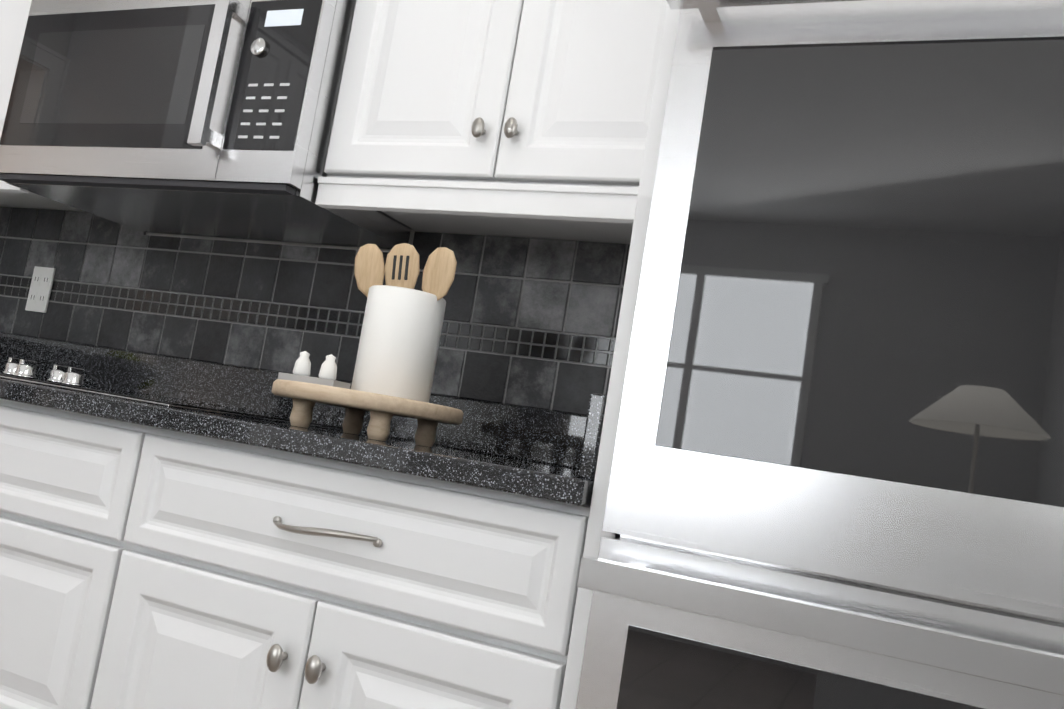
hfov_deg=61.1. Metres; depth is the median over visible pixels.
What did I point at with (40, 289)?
electrical outlet
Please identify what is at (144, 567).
base cabinet
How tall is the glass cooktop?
0.035 m
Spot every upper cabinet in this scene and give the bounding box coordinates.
[0,0,81,210]
[317,0,666,243]
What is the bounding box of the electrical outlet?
[25,266,55,312]
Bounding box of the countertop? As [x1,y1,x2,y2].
[0,333,606,505]
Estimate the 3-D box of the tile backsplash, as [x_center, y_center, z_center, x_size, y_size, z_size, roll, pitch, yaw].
[-0.622,-0.136,2.046,2.126,0.335,0.012,7,-6,23]
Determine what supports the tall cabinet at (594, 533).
on the floor
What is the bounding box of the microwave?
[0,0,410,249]
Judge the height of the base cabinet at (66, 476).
0.882 m
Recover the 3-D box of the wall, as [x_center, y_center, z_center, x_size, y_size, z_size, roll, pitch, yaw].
[-2.371,-0.504,1.587,7.070,2.440,7.740,7,-6,23]
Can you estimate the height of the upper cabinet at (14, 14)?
1.084 m
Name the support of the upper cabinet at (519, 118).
attached to the wall
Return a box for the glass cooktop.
[0,357,342,429]
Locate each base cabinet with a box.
[0,399,143,708]
[84,426,589,708]
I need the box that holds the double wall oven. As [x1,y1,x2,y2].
[575,0,1063,708]
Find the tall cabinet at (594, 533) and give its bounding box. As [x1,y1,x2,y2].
[560,2,679,708]
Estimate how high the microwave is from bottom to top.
0.433 m
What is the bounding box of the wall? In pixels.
[0,206,620,415]
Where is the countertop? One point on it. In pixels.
(537, 453)
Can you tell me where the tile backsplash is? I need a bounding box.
[0,207,629,415]
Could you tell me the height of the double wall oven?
1.361 m

